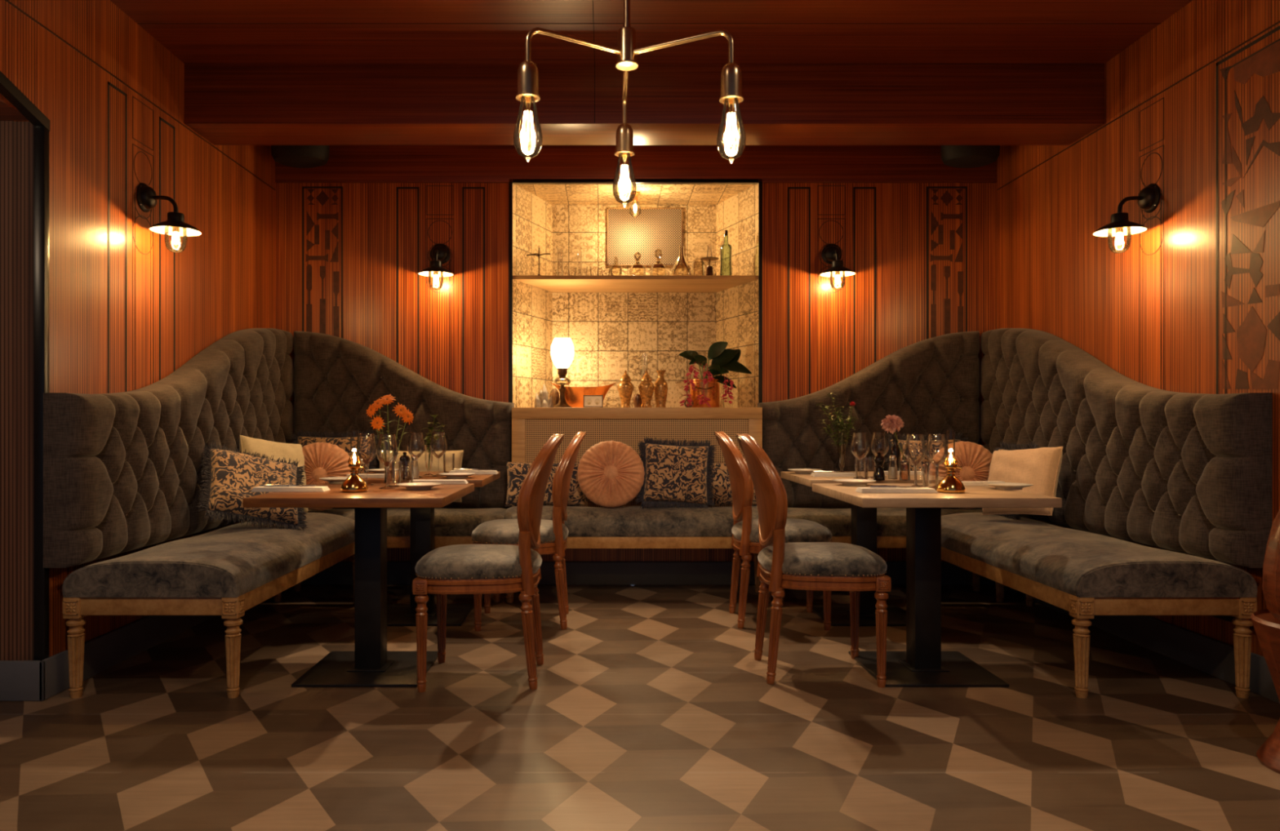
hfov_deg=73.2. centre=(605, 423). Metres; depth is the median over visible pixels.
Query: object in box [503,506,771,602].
bench
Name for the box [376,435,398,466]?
bowl
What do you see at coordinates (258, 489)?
napkin
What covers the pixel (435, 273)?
socket
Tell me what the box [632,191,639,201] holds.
socket
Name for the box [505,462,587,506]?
lumbar cushion
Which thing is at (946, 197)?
trim
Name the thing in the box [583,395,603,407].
picture frame
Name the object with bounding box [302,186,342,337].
trim
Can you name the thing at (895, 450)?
bottle
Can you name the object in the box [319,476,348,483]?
plate
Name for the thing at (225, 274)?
wall
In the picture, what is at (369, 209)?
wall
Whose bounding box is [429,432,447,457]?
bowl
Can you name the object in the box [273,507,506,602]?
bench
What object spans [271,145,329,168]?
loudspeaker
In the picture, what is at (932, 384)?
tufted backrest
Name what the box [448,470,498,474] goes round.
napkin
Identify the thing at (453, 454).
tumbler
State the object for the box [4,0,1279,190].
trim
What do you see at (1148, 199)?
wall lamp
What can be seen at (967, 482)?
napkin
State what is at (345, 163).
ceiling beam
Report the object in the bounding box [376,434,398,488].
wine glass
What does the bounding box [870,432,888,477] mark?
wine glass
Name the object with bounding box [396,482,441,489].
plate
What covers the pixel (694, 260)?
jar
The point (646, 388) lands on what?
lidded jar
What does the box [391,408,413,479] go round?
daisy
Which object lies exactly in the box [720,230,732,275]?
bottle
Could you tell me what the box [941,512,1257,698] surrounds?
bench
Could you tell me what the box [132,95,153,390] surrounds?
trim
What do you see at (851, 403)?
flower
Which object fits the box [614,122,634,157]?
socket
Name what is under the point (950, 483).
oil lamp
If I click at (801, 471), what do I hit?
plate
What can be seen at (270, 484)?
fork
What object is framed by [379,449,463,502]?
lumbar cushion
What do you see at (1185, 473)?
tufted backrest
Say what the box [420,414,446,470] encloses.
leafy sprig
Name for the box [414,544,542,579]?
seat cushion
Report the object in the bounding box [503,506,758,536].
seat cushion
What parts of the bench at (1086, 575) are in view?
leg, leg, leg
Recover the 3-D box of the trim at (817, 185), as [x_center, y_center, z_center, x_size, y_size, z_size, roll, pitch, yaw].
[1.465,-0.546,5.589,0.180,1.993,0.002,0,0,0]
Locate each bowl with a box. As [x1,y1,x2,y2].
[355,434,376,464]
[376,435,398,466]
[406,432,425,457]
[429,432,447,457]
[551,382,616,407]
[850,432,869,459]
[870,432,888,456]
[903,434,926,466]
[925,434,948,466]
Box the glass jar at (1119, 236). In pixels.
[1107,226,1131,253]
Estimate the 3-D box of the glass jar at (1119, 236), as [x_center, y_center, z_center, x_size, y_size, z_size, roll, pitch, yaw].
[2.388,-0.853,4.000,0.094,0.125,0.094,0,0,0]
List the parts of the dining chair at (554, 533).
leg, leg, nailhead trim, seat frame, post, leg, leg, moulding, frame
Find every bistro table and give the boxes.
[242,483,474,687]
[360,471,500,626]
[780,471,960,626]
[812,483,1062,687]
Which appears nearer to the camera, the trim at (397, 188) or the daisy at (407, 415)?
the daisy at (407, 415)
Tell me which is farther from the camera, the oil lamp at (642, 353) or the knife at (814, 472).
the oil lamp at (642, 353)
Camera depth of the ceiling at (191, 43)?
3.99 m
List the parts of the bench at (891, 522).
leg, leg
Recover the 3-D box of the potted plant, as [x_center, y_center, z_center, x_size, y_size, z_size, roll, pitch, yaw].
[0.718,-0.318,5.636,0.426,0.440,0.320,0,0,30]
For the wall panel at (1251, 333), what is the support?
attached to the wall at (1055, 277)
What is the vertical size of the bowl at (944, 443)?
0.139 m
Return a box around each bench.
[62,512,354,698]
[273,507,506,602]
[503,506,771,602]
[782,507,1004,602]
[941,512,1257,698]
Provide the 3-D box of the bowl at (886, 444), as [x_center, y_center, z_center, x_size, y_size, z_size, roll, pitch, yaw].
[1.444,0.119,4.535,0.093,0.139,0.093,0,0,0]
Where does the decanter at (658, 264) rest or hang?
on the niche shelf
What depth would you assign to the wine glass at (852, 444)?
4.42 m
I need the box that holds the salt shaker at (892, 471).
[888,454,897,479]
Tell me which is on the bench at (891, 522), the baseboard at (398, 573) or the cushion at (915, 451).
the cushion at (915, 451)
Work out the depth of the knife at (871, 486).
3.52 m
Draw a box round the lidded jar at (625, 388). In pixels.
[617,369,634,407]
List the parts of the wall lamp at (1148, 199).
bulb, lamp shade, arm, wall plate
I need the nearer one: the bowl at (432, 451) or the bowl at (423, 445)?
the bowl at (423, 445)
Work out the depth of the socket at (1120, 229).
3.99 m
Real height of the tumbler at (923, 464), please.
0.110 m
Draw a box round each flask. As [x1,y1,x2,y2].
[609,256,622,275]
[671,245,692,275]
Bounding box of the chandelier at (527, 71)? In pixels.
[513,0,746,206]
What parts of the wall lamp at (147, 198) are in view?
wall plate, arm, lamp shade, bulb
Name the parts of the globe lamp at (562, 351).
globe, burner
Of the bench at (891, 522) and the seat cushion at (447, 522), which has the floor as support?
the bench at (891, 522)
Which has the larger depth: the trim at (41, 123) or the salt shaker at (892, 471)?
the salt shaker at (892, 471)
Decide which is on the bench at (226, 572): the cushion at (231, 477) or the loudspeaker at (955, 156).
the cushion at (231, 477)
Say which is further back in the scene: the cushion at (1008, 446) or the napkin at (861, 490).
the cushion at (1008, 446)
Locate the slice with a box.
[549,388,559,406]
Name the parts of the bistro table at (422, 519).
plate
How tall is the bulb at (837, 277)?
0.125 m
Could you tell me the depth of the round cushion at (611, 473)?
5.11 m
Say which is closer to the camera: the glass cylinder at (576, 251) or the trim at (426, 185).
the trim at (426, 185)
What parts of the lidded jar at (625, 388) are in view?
lid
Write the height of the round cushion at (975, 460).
0.397 m
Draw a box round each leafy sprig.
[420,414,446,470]
[816,392,857,465]
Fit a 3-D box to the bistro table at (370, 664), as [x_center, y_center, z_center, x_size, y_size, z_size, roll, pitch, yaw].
[-1.000,0.667,3.670,0.760,0.765,0.800,0,0,0]
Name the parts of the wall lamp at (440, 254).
lamp shade, bulb, arm, wall plate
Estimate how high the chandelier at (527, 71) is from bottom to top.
1.244 m
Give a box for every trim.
[0,71,49,660]
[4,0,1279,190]
[107,80,174,393]
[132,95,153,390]
[137,0,1160,123]
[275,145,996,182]
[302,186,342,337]
[305,189,338,337]
[396,186,484,399]
[426,185,453,391]
[508,178,762,403]
[787,186,875,399]
[817,185,844,391]
[926,186,967,338]
[929,189,963,337]
[1139,97,1164,390]
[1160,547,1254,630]
[1215,25,1279,394]
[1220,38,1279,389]
[1220,66,1279,389]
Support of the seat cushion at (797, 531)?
on the dining chair at (745, 538)
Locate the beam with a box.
[184,63,1104,145]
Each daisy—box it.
[365,402,386,471]
[369,415,391,462]
[373,397,391,462]
[379,394,395,471]
[390,402,408,479]
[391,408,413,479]
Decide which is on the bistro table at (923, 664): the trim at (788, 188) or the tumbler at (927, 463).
the tumbler at (927, 463)
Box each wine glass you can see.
[355,433,376,485]
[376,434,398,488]
[406,432,425,477]
[429,431,447,476]
[850,432,869,479]
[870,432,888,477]
[903,434,926,486]
[925,434,948,488]
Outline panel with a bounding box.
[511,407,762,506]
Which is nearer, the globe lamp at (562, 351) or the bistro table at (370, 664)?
the bistro table at (370, 664)
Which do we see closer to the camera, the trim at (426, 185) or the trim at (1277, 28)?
the trim at (1277, 28)
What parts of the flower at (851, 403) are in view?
stem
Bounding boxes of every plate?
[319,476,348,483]
[367,468,398,474]
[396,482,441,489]
[439,472,475,478]
[787,468,822,474]
[833,479,875,485]
[984,482,1033,489]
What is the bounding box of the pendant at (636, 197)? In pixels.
[629,191,641,217]
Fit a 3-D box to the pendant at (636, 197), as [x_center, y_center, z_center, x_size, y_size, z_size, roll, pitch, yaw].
[0.200,-1.474,5.820,0.084,0.160,0.084,0,0,0]
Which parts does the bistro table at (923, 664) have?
plate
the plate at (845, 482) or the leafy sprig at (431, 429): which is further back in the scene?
the leafy sprig at (431, 429)
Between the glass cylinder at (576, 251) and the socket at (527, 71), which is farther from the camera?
the glass cylinder at (576, 251)
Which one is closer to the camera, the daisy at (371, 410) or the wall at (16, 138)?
the wall at (16, 138)
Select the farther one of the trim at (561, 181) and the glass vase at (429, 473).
the trim at (561, 181)
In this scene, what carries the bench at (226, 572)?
on the floor
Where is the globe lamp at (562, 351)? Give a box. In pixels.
[550,337,573,407]
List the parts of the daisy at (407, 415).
stem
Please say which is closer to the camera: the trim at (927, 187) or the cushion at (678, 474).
the cushion at (678, 474)
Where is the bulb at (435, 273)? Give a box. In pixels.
[428,271,443,289]
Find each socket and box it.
[172,226,179,232]
[433,271,438,275]
[515,59,540,102]
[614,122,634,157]
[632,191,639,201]
[719,62,743,104]
[1115,226,1123,233]
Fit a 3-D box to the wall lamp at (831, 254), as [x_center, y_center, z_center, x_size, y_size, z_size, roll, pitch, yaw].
[1.467,-1.002,5.462,0.216,0.321,0.256,0,0,0]
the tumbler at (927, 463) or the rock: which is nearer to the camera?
the tumbler at (927, 463)
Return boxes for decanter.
[629,252,645,275]
[649,248,666,275]
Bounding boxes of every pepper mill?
[399,451,410,479]
[873,452,884,479]
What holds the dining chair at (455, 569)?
on the floor
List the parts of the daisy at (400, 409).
stem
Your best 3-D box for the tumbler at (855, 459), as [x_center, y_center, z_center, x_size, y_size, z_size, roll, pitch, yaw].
[1.282,0.229,4.312,0.067,0.110,0.067,0,0,0]
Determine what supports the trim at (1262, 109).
attached to the wall at (1055, 277)
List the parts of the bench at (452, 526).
leg, leg, leg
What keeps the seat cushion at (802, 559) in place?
on the dining chair at (802, 566)
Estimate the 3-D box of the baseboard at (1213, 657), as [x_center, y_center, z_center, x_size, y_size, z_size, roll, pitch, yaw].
[2.526,0.974,2.035,0.020,0.152,7.070,0,0,0]
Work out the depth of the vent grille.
6.14 m
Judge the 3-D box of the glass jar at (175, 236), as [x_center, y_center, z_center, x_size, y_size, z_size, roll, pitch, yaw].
[-1.992,-0.853,3.990,0.094,0.125,0.094,0,0,0]
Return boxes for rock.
[534,383,553,407]
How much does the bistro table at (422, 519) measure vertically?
0.765 m
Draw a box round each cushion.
[62,512,354,597]
[197,439,307,531]
[239,435,307,513]
[290,428,377,474]
[302,442,351,511]
[307,507,506,536]
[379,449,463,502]
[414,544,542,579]
[471,519,568,544]
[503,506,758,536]
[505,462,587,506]
[577,440,644,507]
[634,437,716,509]
[707,462,756,506]
[731,518,831,542]
[757,542,887,577]
[786,507,982,536]
[882,432,968,508]
[928,440,992,508]
[941,512,1257,597]
[982,446,1062,515]
[987,441,1038,519]
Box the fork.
[270,484,315,485]
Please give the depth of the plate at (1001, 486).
3.69 m
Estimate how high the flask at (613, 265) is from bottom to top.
0.137 m
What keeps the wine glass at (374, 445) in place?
on the bistro table at (370, 664)
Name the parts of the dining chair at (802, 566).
frame, leg, post, moulding, leg, post, seat frame, nailhead trim, leg, leg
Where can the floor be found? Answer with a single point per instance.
(652, 709)
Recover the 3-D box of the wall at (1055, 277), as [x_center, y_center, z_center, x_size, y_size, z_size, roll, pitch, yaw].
[2.596,-0.413,2.095,0.120,2.926,7.190,0,0,0]
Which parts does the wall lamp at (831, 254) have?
wall plate, arm, bulb, lamp shade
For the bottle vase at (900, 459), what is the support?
on the bistro table at (864, 520)
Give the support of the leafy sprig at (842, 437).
in the glass vase at (846, 430)
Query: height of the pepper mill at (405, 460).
0.140 m
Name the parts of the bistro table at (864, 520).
plate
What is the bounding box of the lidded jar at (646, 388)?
[638,370,654,407]
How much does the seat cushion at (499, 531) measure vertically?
0.094 m
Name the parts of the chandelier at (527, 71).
filament stem, bulb, arm, bulb, filament stem, arm, rod, arm, filament stem, bulb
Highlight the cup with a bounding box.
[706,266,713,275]
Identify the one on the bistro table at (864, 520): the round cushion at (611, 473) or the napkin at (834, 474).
the napkin at (834, 474)
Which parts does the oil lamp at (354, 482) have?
burner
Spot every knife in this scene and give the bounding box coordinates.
[263,484,315,487]
[453,468,472,471]
[813,471,855,473]
[870,485,921,488]
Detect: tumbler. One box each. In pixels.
[386,462,401,487]
[399,461,413,483]
[443,453,454,472]
[589,266,599,275]
[854,457,868,479]
[863,456,875,478]
[914,461,929,486]
[922,463,938,490]
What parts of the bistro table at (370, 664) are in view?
plate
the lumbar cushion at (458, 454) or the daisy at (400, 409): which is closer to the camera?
the daisy at (400, 409)
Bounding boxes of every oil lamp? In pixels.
[340,430,368,492]
[640,353,652,407]
[936,430,965,493]
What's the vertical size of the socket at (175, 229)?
0.035 m
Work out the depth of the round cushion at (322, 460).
5.07 m
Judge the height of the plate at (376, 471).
0.022 m
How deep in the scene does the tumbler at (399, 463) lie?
3.87 m
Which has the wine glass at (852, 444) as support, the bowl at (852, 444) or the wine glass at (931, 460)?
the bowl at (852, 444)
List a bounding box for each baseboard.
[0,660,44,701]
[39,615,215,701]
[301,561,995,585]
[995,582,1279,703]
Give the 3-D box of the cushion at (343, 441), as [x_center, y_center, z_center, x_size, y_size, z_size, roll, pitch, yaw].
[-1.680,0.278,5.310,0.553,0.491,0.172,0,0,-5]
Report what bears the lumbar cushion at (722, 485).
on the bench at (621, 526)
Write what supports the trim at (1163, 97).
attached to the wall at (1055, 277)
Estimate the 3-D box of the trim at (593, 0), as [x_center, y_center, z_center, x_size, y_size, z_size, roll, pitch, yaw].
[0.198,-1.674,3.186,4.676,0.304,2.372,0,0,0]
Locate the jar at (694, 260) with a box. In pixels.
[692,259,704,275]
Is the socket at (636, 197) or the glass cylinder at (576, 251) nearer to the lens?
the socket at (636, 197)
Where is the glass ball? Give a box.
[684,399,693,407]
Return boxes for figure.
[633,393,641,407]
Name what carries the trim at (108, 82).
attached to the wall at (225, 274)
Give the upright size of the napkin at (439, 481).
0.018 m
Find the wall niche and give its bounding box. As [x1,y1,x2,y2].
[512,183,758,407]
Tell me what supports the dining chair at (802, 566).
on the floor
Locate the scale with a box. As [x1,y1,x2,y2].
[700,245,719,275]
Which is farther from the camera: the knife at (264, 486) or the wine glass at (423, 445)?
the wine glass at (423, 445)
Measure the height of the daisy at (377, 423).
0.307 m
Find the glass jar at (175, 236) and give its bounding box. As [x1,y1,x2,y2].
[164,226,186,253]
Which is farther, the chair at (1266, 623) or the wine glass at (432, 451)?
the wine glass at (432, 451)
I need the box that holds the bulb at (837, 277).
[830,271,845,289]
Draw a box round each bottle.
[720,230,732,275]
[889,433,900,471]
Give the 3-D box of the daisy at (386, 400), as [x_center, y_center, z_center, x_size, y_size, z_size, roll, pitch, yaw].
[-1.039,0.066,4.113,0.068,0.413,0.071,0,0,44]
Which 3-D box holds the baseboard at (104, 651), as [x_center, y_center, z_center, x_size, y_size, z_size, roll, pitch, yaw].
[-2.130,0.974,4.407,0.020,0.152,2.325,0,0,0]
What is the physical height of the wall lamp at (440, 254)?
0.321 m
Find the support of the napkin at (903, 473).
on the bistro table at (864, 520)
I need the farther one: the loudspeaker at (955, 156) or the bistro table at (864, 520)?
the loudspeaker at (955, 156)
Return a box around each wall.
[0,0,275,657]
[0,120,33,660]
[275,182,995,561]
[995,0,1279,657]
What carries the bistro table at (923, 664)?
on the floor
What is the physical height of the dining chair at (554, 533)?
1.007 m
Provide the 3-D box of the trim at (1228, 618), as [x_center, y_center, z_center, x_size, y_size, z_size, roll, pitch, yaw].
[2.530,0.473,3.060,0.012,0.664,1.720,0,0,0]
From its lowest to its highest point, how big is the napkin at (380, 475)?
0.018 m
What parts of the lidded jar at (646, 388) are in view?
lid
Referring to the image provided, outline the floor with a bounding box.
[0,585,1279,830]
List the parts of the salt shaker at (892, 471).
lid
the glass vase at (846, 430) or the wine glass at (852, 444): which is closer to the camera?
the wine glass at (852, 444)
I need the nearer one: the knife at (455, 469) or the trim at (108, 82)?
the trim at (108, 82)
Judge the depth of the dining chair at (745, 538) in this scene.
4.40 m
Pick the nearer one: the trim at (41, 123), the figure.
the trim at (41, 123)
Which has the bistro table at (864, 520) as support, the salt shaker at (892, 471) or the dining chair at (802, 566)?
the salt shaker at (892, 471)
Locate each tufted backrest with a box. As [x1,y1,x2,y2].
[43,328,293,568]
[293,331,514,509]
[757,331,979,508]
[980,328,1272,568]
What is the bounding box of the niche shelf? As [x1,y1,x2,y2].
[512,275,758,292]
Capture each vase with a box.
[382,440,395,483]
[422,444,433,475]
[653,370,667,407]
[836,430,847,471]
[899,442,910,480]
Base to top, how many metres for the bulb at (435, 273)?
0.125 m
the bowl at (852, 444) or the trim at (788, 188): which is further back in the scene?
the trim at (788, 188)
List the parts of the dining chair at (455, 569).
leg, leg, nailhead trim, seat frame, post, leg, post, leg, moulding, frame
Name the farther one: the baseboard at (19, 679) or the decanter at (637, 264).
the decanter at (637, 264)
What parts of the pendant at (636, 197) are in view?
bulb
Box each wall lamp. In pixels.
[136,182,201,253]
[418,244,453,289]
[820,244,855,289]
[1093,183,1160,253]
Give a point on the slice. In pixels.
(554, 393)
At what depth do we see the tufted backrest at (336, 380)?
5.43 m
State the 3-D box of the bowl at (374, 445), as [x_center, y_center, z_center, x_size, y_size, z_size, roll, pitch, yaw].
[-1.098,0.119,3.950,0.093,0.139,0.093,0,0,0]
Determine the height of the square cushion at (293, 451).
0.463 m
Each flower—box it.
[842,401,855,464]
[880,414,905,460]
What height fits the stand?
0.190 m
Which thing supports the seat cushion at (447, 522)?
on the bench at (452, 526)
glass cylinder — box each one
[556,248,563,275]
[576,250,582,275]
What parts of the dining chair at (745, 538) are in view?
frame, moulding, leg, post, leg, post, seat frame, nailhead trim, leg, leg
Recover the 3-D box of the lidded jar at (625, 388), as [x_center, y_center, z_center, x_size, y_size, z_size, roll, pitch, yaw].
[0.131,-0.223,5.640,0.100,0.250,0.100,0,0,31]
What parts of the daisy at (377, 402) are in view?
stem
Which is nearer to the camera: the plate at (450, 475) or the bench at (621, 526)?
the plate at (450, 475)
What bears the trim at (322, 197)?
attached to the wall at (369, 209)
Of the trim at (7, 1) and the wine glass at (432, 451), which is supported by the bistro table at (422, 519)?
the wine glass at (432, 451)
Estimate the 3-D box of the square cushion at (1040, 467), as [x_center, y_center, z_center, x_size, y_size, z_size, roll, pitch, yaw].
[2.164,0.305,4.479,0.232,0.374,0.413,0,0,-32]
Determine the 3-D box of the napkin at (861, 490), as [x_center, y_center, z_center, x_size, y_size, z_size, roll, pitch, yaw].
[1.194,0.275,3.539,0.310,0.018,0.090,0,0,1]
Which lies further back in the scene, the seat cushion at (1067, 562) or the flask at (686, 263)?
the flask at (686, 263)
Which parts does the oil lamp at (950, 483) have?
burner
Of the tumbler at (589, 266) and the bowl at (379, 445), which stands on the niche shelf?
the tumbler at (589, 266)
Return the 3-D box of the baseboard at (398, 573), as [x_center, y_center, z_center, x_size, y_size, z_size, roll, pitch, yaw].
[0.198,0.974,5.580,4.676,0.152,0.020,0,0,0]
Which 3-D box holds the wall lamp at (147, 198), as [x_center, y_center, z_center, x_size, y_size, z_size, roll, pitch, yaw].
[-2.012,-0.951,3.990,0.256,0.321,0.216,0,0,0]
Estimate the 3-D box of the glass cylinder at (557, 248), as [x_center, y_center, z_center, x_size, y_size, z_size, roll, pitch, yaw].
[-0.300,-1.053,5.660,0.048,0.190,0.048,0,0,0]
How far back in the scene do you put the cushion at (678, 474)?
5.14 m
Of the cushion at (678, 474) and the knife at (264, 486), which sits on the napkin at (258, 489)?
the knife at (264, 486)
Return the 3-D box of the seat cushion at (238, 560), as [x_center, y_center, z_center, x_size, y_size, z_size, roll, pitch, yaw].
[-1.728,0.586,4.125,0.670,0.150,1.720,0,0,0]
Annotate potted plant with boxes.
[679,341,751,407]
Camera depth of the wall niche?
6.16 m
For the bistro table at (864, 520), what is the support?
on the floor
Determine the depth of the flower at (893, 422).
4.23 m
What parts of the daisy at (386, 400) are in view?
stem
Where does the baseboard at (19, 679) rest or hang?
attached to the wall at (16, 138)
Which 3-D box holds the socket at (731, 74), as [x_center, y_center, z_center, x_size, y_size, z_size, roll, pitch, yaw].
[0.281,-0.762,1.925,0.054,0.083,0.054,0,0,0]
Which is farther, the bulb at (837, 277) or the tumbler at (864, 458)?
the bulb at (837, 277)
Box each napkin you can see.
[251,486,330,492]
[346,473,392,478]
[408,479,468,484]
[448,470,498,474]
[809,472,855,476]
[855,487,937,493]
[884,471,922,475]
[961,480,1004,485]
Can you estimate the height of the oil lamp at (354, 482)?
0.255 m
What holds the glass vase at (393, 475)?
on the bistro table at (370, 664)
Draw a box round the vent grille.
[607,207,682,265]
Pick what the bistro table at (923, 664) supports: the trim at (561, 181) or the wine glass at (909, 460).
the wine glass at (909, 460)
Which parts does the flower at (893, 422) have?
stem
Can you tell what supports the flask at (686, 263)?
on the niche shelf
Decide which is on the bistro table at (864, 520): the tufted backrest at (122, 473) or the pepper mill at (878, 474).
the pepper mill at (878, 474)
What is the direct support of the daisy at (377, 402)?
in the glass vase at (393, 475)
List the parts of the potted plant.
pot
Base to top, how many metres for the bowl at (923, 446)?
0.139 m
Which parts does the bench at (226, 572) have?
leg, leg, leg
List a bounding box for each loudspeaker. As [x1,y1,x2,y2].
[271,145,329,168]
[940,145,999,168]
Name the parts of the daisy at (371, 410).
stem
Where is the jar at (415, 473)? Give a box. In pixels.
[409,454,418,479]
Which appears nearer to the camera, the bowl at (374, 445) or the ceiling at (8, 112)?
the ceiling at (8, 112)
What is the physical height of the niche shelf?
0.024 m
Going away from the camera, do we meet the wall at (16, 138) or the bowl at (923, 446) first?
the wall at (16, 138)
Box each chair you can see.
[412,434,564,692]
[471,431,586,631]
[714,431,831,630]
[736,433,891,688]
[1250,508,1279,773]
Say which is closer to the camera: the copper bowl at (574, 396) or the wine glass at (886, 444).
the wine glass at (886, 444)
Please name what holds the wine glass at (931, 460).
on the bistro table at (923, 664)
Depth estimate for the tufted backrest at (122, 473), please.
3.79 m
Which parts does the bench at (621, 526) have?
leg, leg, leg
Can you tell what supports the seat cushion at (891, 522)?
on the bench at (891, 522)
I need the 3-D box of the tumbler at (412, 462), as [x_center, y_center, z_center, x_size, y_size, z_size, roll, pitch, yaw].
[-0.914,0.229,3.950,0.067,0.110,0.067,0,0,0]
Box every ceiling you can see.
[0,93,27,120]
[110,0,1192,63]

